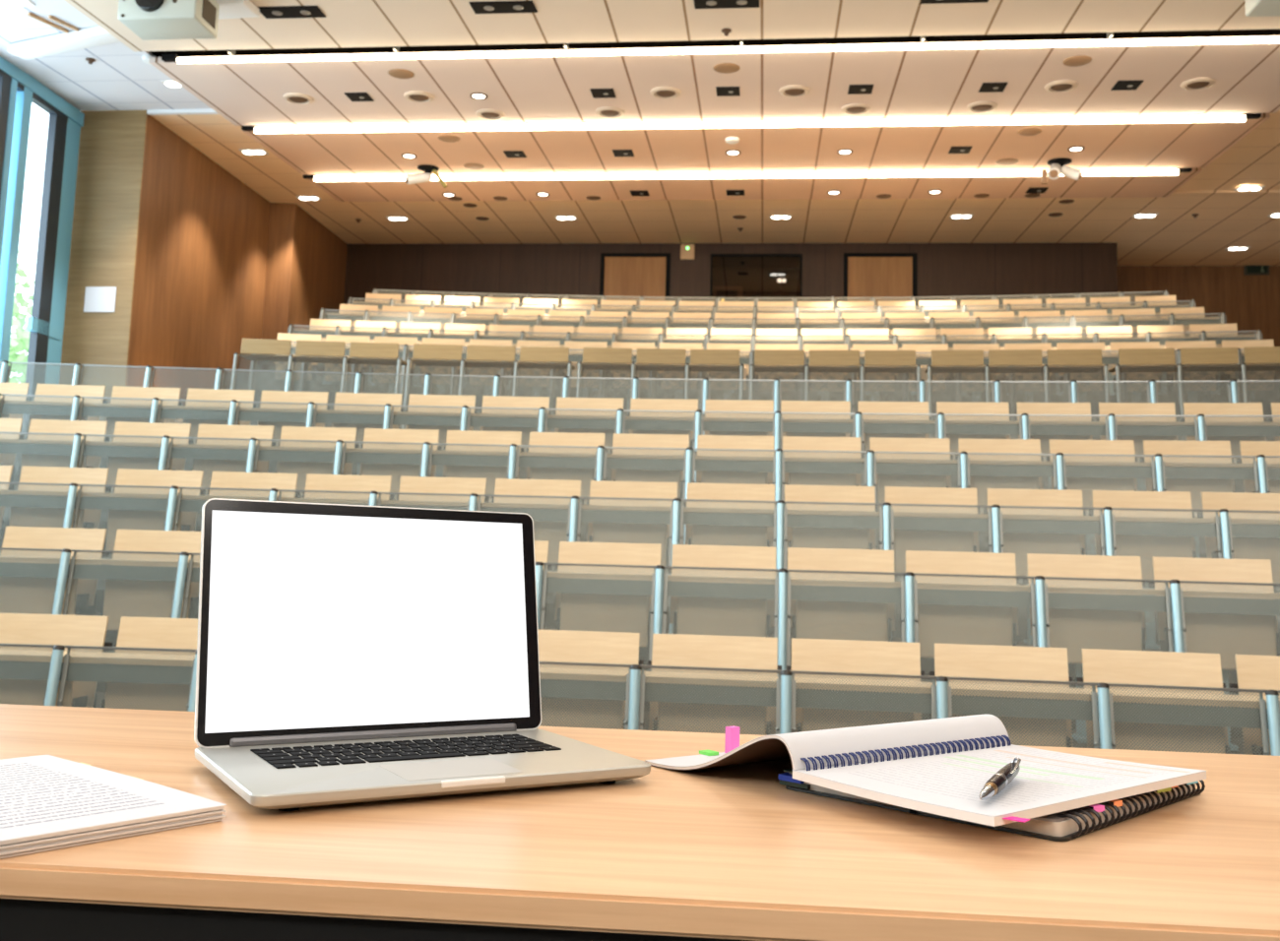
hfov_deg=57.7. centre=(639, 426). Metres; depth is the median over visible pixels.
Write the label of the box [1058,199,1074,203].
ceiling disc
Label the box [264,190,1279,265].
ceiling
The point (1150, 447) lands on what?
chair
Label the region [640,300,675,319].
chair
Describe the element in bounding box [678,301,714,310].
chair
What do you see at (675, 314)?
chair
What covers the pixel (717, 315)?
chair
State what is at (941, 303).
chair
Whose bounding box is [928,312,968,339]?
chair
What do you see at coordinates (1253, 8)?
ceiling projector
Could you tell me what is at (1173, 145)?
ceiling panel
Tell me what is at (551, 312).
chair
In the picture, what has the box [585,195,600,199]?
ceiling disc
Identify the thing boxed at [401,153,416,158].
spotlight
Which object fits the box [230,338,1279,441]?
row of seats
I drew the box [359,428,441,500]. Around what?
chair
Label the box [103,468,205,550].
chair
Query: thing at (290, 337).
chair
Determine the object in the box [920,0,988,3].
spotlight
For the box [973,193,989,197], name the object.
ceiling disc
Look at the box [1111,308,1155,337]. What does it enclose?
chair
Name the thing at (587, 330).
chair
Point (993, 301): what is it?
chair
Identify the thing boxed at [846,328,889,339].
chair
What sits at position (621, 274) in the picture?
door
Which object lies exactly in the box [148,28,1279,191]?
ceiling
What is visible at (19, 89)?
window
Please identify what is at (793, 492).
chair
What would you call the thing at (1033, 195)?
ceiling disc
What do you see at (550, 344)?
chair
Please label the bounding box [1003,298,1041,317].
chair
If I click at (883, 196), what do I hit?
ceiling disc
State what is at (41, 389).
chair
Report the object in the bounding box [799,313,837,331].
chair
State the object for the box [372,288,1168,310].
row of seats
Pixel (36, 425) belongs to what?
chair
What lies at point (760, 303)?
chair
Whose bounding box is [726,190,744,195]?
spotlight
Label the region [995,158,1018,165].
ceiling speaker
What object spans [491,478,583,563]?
chair
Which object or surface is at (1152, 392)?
rail
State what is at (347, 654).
laptop
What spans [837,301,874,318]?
chair
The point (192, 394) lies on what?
chair
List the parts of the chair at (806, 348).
backrest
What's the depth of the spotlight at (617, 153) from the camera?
15.27 m
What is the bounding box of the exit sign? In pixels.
[1244,265,1269,274]
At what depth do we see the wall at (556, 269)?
20.59 m
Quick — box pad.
[644,714,1206,827]
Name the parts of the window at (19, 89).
head trim, head rail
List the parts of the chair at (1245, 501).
backrest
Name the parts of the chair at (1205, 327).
backrest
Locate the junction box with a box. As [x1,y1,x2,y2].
[215,0,259,19]
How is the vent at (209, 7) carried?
attached to the ceiling projector at (149, 20)
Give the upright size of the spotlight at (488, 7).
0.026 m
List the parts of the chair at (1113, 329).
backrest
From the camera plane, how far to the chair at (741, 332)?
15.58 m
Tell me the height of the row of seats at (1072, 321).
0.801 m
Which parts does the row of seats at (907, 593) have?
perforated panel, post, perforated panel, post, perforated panel, post, perforated panel, rail, post, perforated panel, post, perforated panel, post, perforated panel, post, perforated panel, post, perforated panel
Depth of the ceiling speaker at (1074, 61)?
11.86 m
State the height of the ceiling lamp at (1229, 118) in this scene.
0.172 m
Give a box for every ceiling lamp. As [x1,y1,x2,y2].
[161,32,1279,63]
[241,113,1261,133]
[302,167,1192,181]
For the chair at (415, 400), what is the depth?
9.42 m
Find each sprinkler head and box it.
[85,57,95,63]
[721,28,731,36]
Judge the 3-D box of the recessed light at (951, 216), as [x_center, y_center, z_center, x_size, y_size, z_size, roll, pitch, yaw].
[5.076,-3.309,18.361,0.340,0.037,0.200,1,-7,6]
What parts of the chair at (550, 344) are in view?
backrest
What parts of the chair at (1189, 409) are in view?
backrest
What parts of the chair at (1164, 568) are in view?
hinge plate, backrest, hinge plate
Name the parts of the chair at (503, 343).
backrest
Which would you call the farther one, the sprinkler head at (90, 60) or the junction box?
the sprinkler head at (90, 60)
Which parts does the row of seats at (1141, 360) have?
post, perforated panel, post, perforated panel, post, perforated panel, post, post, perforated panel, post, perforated panel, post, perforated panel, post, post, perforated panel, post, perforated panel, post, perforated panel, post, post, perforated panel, post, perforated panel, post, perforated panel, post, post, perforated panel, post, perforated panel, post, perforated panel, post, post, perforated panel, post, perforated panel, post, perforated panel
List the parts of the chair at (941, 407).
backrest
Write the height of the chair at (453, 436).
0.905 m
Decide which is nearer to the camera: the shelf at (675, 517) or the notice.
the shelf at (675, 517)
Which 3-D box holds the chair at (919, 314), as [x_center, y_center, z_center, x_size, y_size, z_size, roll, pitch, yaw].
[3.700,-1.114,16.230,0.580,0.995,0.230,0,-7,10]
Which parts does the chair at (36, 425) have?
backrest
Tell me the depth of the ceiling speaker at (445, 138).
14.82 m
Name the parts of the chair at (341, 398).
backrest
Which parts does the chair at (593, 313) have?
backrest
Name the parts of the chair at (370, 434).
backrest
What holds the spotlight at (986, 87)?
attached to the ceiling panel at (909, 83)
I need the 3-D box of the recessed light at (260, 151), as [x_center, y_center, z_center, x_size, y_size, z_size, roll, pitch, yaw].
[-5.260,-3.730,15.840,0.340,0.037,0.200,1,-7,6]
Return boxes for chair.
[0,383,31,431]
[0,418,24,482]
[0,465,15,545]
[0,526,109,615]
[0,613,112,707]
[6,466,111,528]
[16,419,109,486]
[25,384,107,440]
[100,529,200,631]
[101,616,197,711]
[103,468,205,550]
[105,385,182,441]
[106,421,192,493]
[183,388,256,443]
[191,424,276,492]
[207,471,300,498]
[257,390,330,447]
[273,332,320,391]
[274,426,359,498]
[302,473,394,500]
[310,319,351,384]
[322,334,369,392]
[331,392,404,475]
[339,304,378,330]
[354,320,395,385]
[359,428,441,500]
[365,293,401,314]
[371,336,417,391]
[382,305,420,328]
[396,476,489,503]
[399,321,441,386]
[404,294,441,316]
[406,393,477,477]
[419,337,464,394]
[423,307,461,333]
[443,430,524,503]
[444,296,480,318]
[444,322,485,388]
[465,308,503,332]
[467,338,511,395]
[479,395,551,452]
[483,297,518,319]
[489,324,529,388]
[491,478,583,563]
[507,309,544,335]
[515,340,560,396]
[522,298,558,319]
[526,432,607,505]
[533,325,574,363]
[534,540,552,620]
[538,630,643,729]
[548,310,585,370]
[553,396,623,453]
[554,541,664,647]
[562,299,597,319]
[562,341,607,396]
[577,326,618,391]
[586,480,677,566]
[589,311,628,371]
[600,300,636,320]
[610,341,654,406]
[610,433,689,499]
[622,326,662,392]
[628,398,698,447]
[631,312,669,334]
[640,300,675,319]
[647,634,781,735]
[659,342,702,399]
[666,327,706,338]
[668,544,776,638]
[673,312,710,333]
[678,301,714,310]
[683,482,774,547]
[694,435,773,484]
[704,399,773,436]
[706,343,750,399]
[710,327,751,392]
[714,313,753,321]
[717,301,754,310]
[755,343,798,390]
[756,328,796,339]
[757,301,793,310]
[757,313,794,322]
[780,400,852,437]
[782,436,863,486]
[784,484,878,551]
[786,638,924,732]
[787,547,897,641]
[797,301,833,318]
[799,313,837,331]
[801,328,842,339]
[803,343,847,401]
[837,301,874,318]
[841,313,881,331]
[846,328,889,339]
[852,344,897,401]
[858,401,931,458]
[869,437,952,511]
[878,301,914,321]
[885,312,924,334]
[885,486,980,573]
[893,328,935,394]
[902,343,948,397]
[905,550,1019,657]
[918,300,957,319]
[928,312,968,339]
[928,643,1072,747]
[933,401,1011,458]
[940,327,983,394]
[953,343,999,402]
[955,438,1043,513]
[960,299,998,318]
[973,311,1014,336]
[983,488,1086,644]
[988,327,1031,395]
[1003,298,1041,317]
[1004,343,1051,402]
[1014,402,1093,488]
[1019,310,1060,338]
[1023,553,1146,743]
[1036,326,1082,395]
[1045,297,1086,319]
[1045,439,1137,555]
[1056,342,1105,402]
[1064,309,1107,337]
[1076,648,1229,754]
[1086,325,1132,395]
[1088,490,1196,649]
[1089,296,1130,319]
[1095,402,1177,491]
[1110,341,1161,401]
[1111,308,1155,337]
[1135,295,1176,319]
[1137,324,1184,394]
[1140,440,1235,558]
[1148,557,1279,751]
[1159,307,1204,336]
[1164,340,1217,402]
[1180,402,1265,463]
[1189,323,1237,394]
[1197,492,1279,583]
[1221,339,1276,401]
[1229,654,1279,756]
[1236,441,1279,493]
[1268,402,1279,441]
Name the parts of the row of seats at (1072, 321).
post, perforated panel, post, perforated panel, post, perforated panel, post, perforated panel, post, perforated panel, post, perforated panel, post, perforated panel, perforated panel, post, perforated panel, post, perforated panel, post, rail, perforated panel, post, perforated panel, post, perforated panel, post, perforated panel, post, perforated panel, post, perforated panel, post, perforated panel, post, perforated panel, post, perforated panel, post, perforated panel, post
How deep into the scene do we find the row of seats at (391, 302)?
17.16 m
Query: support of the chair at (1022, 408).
on the supports
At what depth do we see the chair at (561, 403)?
9.35 m
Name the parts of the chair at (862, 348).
backrest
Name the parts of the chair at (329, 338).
backrest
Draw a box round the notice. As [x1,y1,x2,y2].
[83,286,116,312]
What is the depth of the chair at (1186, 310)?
15.56 m
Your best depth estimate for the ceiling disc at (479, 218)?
19.22 m
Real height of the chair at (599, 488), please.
0.905 m
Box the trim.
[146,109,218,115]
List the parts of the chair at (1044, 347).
backrest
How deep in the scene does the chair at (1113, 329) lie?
14.77 m
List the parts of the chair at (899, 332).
backrest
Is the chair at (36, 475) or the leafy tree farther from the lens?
the leafy tree
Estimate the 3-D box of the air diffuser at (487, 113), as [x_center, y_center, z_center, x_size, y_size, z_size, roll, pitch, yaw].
[-1.787,-3.720,13.885,0.338,0.044,0.338,0,-7,12]
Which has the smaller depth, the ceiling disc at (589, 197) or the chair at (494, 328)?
the chair at (494, 328)
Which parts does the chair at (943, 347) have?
backrest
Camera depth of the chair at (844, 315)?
16.44 m
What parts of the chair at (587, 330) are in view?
backrest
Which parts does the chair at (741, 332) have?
backrest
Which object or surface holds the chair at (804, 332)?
on the supports
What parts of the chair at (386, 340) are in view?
backrest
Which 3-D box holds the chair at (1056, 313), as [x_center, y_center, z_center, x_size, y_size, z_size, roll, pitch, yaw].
[5.469,-1.105,15.886,0.580,0.995,0.230,0,-7,12]
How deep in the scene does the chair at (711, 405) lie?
9.24 m
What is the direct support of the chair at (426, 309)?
on the supports
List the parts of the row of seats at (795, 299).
perforated panel, perforated panel, perforated panel, perforated panel, perforated panel, perforated panel, perforated panel, perforated panel, perforated panel, perforated panel, rail, perforated panel, perforated panel, perforated panel, perforated panel, perforated panel, perforated panel, perforated panel, perforated panel, perforated panel, perforated panel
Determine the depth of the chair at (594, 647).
5.08 m
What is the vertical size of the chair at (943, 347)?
0.995 m
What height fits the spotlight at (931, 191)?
0.033 m
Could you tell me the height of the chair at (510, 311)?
0.995 m
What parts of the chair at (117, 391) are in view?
backrest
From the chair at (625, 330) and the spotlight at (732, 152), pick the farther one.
the chair at (625, 330)
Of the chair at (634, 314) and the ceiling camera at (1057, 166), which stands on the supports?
the chair at (634, 314)
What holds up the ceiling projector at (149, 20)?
hanging from the ceiling panel at (347, 23)
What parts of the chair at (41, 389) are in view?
backrest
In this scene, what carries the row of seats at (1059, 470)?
on the supports
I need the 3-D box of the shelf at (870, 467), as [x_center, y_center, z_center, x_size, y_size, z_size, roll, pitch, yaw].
[-0.291,0.225,7.699,12.004,0.073,0.515,1,-7,5]
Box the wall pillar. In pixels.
[59,110,147,421]
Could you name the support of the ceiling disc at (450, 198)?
attached to the ceiling panel at (1094, 186)
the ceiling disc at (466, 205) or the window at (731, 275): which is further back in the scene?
the window at (731, 275)
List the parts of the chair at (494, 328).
backrest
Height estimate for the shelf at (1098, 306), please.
0.073 m
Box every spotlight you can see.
[257,5,325,18]
[344,92,374,101]
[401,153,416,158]
[442,192,455,196]
[468,0,537,13]
[469,92,487,99]
[503,150,526,157]
[536,192,549,196]
[589,88,616,98]
[612,149,634,156]
[630,191,648,195]
[693,0,759,8]
[715,86,740,96]
[725,149,740,155]
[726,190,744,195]
[827,190,840,194]
[836,148,852,154]
[847,84,873,94]
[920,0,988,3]
[927,190,942,193]
[948,146,972,153]
[978,82,1007,92]
[1025,187,1048,192]
[1067,145,1085,151]
[1110,80,1144,90]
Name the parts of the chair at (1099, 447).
backrest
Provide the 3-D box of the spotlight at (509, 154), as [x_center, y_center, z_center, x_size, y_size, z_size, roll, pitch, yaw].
[-1.660,-3.612,15.449,0.260,0.025,0.260,1,-7,6]
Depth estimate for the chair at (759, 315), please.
16.60 m
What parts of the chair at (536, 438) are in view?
backrest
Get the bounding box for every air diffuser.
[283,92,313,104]
[403,90,434,102]
[475,108,505,120]
[595,106,624,118]
[650,86,680,98]
[779,84,810,97]
[840,103,871,114]
[966,100,997,113]
[1044,79,1078,92]
[1180,76,1215,90]
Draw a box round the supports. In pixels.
[0,361,1279,754]
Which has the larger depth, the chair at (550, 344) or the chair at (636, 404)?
the chair at (550, 344)
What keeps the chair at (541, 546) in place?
on the supports
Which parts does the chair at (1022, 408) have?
backrest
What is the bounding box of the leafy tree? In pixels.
[7,238,36,383]
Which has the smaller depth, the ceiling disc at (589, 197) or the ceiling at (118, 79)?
the ceiling at (118, 79)
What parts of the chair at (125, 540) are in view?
hinge plate, backrest, hinge plate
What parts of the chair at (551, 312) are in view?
backrest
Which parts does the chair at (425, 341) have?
backrest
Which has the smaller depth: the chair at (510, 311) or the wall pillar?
the wall pillar
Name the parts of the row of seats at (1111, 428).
perforated panel, post, perforated panel, post, perforated panel, post, perforated panel, post, perforated panel, post, perforated panel, post, perforated panel, post, perforated panel, post, rail, perforated panel, post, perforated panel, post, perforated panel, post, perforated panel, post, perforated panel, post, perforated panel, post, perforated panel, post, perforated panel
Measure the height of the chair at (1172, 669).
0.905 m
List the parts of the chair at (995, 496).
backrest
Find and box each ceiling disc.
[448,196,462,200]
[463,203,476,207]
[475,216,489,220]
[493,195,507,200]
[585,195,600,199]
[732,215,746,219]
[876,193,891,198]
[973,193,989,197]
[1024,192,1040,197]
[1047,212,1063,216]
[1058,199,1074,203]
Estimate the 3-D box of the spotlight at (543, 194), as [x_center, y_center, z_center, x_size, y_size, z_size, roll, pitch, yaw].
[-1.451,-3.473,17.385,0.198,0.033,0.199,0,-7,14]
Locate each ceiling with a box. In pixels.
[0,0,211,111]
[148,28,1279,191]
[150,114,332,197]
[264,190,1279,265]
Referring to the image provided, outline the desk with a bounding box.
[0,704,1279,940]
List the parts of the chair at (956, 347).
backrest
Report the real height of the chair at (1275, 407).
0.905 m
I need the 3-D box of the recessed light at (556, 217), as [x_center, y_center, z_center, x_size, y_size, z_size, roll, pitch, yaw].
[-1.211,-3.406,19.032,0.340,0.037,0.200,1,-7,6]
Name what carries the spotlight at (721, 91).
attached to the ceiling panel at (909, 83)
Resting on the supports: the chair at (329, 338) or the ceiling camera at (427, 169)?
the chair at (329, 338)
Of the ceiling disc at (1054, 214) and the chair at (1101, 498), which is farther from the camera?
the ceiling disc at (1054, 214)
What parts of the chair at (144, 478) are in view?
backrest, hinge plate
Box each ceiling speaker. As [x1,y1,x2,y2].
[387,68,414,78]
[438,134,459,142]
[463,163,484,169]
[712,63,739,73]
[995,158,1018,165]
[1018,128,1042,135]
[1062,55,1091,66]
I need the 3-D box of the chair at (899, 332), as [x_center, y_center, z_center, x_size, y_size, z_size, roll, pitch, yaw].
[3.579,-0.798,15.143,0.580,0.995,0.230,0,-7,10]
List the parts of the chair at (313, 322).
backrest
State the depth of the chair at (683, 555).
6.03 m
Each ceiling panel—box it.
[64,0,1279,51]
[148,35,1279,126]
[241,113,1269,175]
[308,167,1201,201]
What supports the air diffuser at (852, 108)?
attached to the ceiling panel at (909, 83)
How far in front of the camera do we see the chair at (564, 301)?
17.91 m
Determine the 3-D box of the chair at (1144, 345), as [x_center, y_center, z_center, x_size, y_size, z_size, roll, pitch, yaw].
[5.820,-0.510,13.621,0.580,0.995,0.230,0,-7,13]
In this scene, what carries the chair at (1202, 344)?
on the supports
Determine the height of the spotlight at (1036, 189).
0.025 m
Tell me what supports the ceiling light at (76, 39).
attached to the ceiling at (118, 79)
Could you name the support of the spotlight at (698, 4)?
attached to the ceiling panel at (347, 23)
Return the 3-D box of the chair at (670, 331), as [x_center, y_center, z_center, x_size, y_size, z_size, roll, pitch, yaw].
[0.609,-0.837,15.519,0.580,0.995,0.230,1,-7,5]
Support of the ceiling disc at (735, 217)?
attached to the ceiling at (1226, 219)
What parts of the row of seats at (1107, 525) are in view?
perforated panel, post, perforated panel, post, perforated panel, post, perforated panel, post, perforated panel, post, perforated panel, post, perforated panel, rail, post, perforated panel, post, perforated panel, post, perforated panel, post, perforated panel, post, perforated panel, post, perforated panel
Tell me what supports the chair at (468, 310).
on the supports
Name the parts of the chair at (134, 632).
backrest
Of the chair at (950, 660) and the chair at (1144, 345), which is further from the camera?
the chair at (1144, 345)
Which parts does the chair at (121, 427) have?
backrest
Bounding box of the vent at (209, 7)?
[201,0,216,28]
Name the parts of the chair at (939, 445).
backrest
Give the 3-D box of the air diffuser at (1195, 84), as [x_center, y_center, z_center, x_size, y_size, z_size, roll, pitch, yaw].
[5.956,-3.647,12.407,0.338,0.044,0.338,0,-7,12]
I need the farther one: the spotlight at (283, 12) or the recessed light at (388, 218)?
the recessed light at (388, 218)
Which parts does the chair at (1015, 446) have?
backrest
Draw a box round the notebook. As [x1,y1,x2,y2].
[778,768,1205,841]
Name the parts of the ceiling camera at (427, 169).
arm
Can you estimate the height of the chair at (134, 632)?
0.905 m
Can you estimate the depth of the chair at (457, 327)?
15.77 m
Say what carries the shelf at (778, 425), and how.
attached to the row of seats at (1111, 428)
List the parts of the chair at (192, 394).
backrest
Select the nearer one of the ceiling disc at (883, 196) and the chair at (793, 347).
the chair at (793, 347)
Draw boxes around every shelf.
[0,443,1279,480]
[0,494,1279,538]
[0,562,1279,615]
[0,660,1268,728]
[1,403,1279,437]
[290,347,1244,365]
[296,330,1255,347]
[325,315,1219,329]
[353,303,1189,317]
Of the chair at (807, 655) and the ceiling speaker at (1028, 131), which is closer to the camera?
the chair at (807, 655)
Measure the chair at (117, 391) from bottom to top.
0.905 m
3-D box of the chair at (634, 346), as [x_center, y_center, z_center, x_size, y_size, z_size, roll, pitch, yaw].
[-0.103,-0.571,14.522,0.580,0.995,0.230,1,-7,4]
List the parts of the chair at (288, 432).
backrest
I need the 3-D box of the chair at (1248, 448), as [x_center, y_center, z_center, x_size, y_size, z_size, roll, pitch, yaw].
[4.207,0.539,7.515,0.580,0.905,0.230,0,-7,12]
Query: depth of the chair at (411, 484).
7.29 m
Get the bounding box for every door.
[598,253,670,308]
[843,253,917,309]
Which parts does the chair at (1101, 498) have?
backrest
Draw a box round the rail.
[0,360,1279,441]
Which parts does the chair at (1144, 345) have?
backrest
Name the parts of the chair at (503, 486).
backrest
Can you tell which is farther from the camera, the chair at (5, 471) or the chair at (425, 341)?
the chair at (425, 341)
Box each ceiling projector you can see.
[117,0,219,40]
[1245,0,1279,16]
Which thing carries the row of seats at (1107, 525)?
on the supports
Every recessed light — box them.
[0,0,35,6]
[159,79,182,87]
[238,148,268,154]
[295,195,321,200]
[385,216,409,220]
[554,215,576,219]
[769,214,791,219]
[949,214,973,218]
[1131,213,1158,217]
[1224,247,1250,250]
[1233,186,1265,191]
[1267,212,1279,217]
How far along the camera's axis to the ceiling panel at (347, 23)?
11.10 m
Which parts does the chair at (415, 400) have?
backrest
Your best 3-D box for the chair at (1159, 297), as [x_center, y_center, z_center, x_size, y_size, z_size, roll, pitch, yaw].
[7.348,-1.384,16.526,0.580,0.995,0.230,0,-7,15]
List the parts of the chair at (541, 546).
backrest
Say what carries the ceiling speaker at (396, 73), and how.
attached to the ceiling panel at (909, 83)
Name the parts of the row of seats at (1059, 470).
perforated panel, post, perforated panel, post, perforated panel, post, perforated panel, post, perforated panel, post, perforated panel, post, perforated panel, post, rail, perforated panel, post, perforated panel, post, perforated panel, post, perforated panel, post, perforated panel, post, perforated panel, post, perforated panel, post, perforated panel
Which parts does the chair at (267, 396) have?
backrest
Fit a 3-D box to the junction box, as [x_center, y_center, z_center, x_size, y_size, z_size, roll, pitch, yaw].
[-3.919,-3.946,10.968,0.560,0.096,0.310,0,-7,10]
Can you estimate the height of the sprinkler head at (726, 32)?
0.053 m
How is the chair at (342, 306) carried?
on the supports
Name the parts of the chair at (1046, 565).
backrest, hinge plate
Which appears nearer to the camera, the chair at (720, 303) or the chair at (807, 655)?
the chair at (807, 655)
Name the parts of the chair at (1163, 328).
backrest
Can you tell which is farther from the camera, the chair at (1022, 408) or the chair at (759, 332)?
the chair at (759, 332)
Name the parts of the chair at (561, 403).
backrest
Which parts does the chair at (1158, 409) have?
backrest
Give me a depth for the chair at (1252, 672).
4.72 m
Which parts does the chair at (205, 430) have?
backrest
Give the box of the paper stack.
[0,755,226,858]
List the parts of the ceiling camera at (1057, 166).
arm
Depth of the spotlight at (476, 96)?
13.27 m
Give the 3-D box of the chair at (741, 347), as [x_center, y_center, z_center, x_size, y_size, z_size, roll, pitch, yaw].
[1.090,-0.550,14.421,0.580,0.995,0.230,1,-7,6]
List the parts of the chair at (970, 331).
backrest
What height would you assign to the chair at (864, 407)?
0.905 m
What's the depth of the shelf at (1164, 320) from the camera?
16.05 m
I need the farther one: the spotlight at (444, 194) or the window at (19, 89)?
the spotlight at (444, 194)
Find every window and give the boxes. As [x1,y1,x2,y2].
[0,56,84,439]
[709,254,802,306]
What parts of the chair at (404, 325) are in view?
backrest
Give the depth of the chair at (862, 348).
14.30 m
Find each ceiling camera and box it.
[404,164,447,188]
[1041,157,1082,184]
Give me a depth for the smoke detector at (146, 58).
12.59 m
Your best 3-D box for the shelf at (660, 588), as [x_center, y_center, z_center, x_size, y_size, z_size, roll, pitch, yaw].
[-0.527,0.764,5.568,12.004,0.073,0.515,1,-7,5]
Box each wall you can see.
[126,114,270,405]
[261,202,295,355]
[287,203,347,333]
[343,243,1118,309]
[1117,265,1279,364]
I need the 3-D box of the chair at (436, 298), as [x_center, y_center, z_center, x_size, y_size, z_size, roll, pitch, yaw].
[-3.352,-1.535,17.792,0.580,0.995,0.230,2,-7,-2]
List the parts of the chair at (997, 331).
backrest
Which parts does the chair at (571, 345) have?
backrest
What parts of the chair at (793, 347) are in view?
backrest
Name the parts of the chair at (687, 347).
backrest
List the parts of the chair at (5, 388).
backrest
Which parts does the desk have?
panel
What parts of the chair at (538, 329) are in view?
backrest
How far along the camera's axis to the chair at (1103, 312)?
15.86 m
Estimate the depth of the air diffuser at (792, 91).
12.84 m
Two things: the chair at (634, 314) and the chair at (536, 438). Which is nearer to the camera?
the chair at (536, 438)
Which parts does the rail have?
post, perforated panel, post, perforated panel, post, perforated panel, post, perforated panel, post, perforated panel, post, perforated panel, post, perforated panel, post, perforated panel, post, perforated panel, post, rail, perforated panel, post, perforated panel, post, perforated panel, post, perforated panel, post, perforated panel, post, perforated panel, post, perforated panel, post, perforated panel, post, perforated panel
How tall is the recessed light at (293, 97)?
0.044 m
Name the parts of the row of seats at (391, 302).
perforated panel, perforated panel, perforated panel, perforated panel, perforated panel, perforated panel, perforated panel, perforated panel, perforated panel, post, perforated panel, rail, perforated panel, post, perforated panel, perforated panel, perforated panel, perforated panel, perforated panel, perforated panel, perforated panel, perforated panel, perforated panel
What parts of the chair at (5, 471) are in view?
hinge plate, backrest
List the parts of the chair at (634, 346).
backrest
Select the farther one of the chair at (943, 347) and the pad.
the chair at (943, 347)
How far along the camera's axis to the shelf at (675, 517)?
6.73 m
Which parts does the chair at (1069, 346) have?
backrest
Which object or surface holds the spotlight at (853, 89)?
attached to the ceiling panel at (909, 83)
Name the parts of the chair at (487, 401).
backrest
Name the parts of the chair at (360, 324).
backrest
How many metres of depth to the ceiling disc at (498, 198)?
17.65 m
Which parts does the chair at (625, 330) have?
backrest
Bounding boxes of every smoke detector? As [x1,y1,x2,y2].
[141,55,155,64]
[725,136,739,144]
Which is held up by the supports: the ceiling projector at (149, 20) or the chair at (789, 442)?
the chair at (789, 442)
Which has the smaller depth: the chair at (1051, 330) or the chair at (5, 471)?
the chair at (5, 471)
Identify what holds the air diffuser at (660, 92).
attached to the ceiling panel at (909, 83)
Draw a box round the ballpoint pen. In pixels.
[978,757,1021,800]
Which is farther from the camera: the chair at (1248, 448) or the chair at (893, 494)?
the chair at (1248, 448)
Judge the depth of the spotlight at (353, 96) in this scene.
13.38 m
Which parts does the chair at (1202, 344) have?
backrest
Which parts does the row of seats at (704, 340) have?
post, perforated panel, post, perforated panel, post, perforated panel, perforated panel, post, perforated panel, perforated panel, perforated panel, post, perforated panel, post, perforated panel, post, perforated panel, post, rail, perforated panel, post, perforated panel, post, perforated panel, post, perforated panel, post, perforated panel, perforated panel, post, perforated panel, post, perforated panel, post, perforated panel, post, perforated panel, post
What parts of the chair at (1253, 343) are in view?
backrest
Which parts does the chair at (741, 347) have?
backrest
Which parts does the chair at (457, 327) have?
backrest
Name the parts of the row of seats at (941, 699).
perforated panel, post, perforated panel, post, perforated panel, post, rail, perforated panel, post, perforated panel, post, perforated panel, post, perforated panel, post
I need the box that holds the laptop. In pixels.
[193,498,650,811]
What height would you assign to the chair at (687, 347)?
0.995 m
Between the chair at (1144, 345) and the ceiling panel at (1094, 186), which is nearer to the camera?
the chair at (1144, 345)
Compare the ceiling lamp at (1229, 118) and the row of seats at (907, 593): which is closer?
the row of seats at (907, 593)
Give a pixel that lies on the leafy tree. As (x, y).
(20, 343)
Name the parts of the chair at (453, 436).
backrest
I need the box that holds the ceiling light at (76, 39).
[7,12,119,60]
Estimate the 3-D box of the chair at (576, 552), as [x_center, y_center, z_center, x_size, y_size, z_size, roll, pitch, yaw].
[-0.176,1.055,6.009,0.580,0.905,0.230,1,-7,5]
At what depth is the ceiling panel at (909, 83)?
12.77 m
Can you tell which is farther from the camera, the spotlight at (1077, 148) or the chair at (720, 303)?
the chair at (720, 303)
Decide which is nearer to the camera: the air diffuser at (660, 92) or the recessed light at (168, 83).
the air diffuser at (660, 92)
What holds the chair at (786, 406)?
on the supports
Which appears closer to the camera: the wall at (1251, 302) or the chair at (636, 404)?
the chair at (636, 404)
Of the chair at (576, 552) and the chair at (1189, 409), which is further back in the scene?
the chair at (1189, 409)
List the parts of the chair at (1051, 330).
backrest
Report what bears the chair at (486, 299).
on the supports
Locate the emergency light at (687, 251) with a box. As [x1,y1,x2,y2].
[680,244,695,259]
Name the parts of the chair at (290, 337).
backrest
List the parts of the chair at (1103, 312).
backrest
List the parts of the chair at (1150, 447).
backrest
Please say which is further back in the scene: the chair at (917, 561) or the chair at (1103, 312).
the chair at (1103, 312)

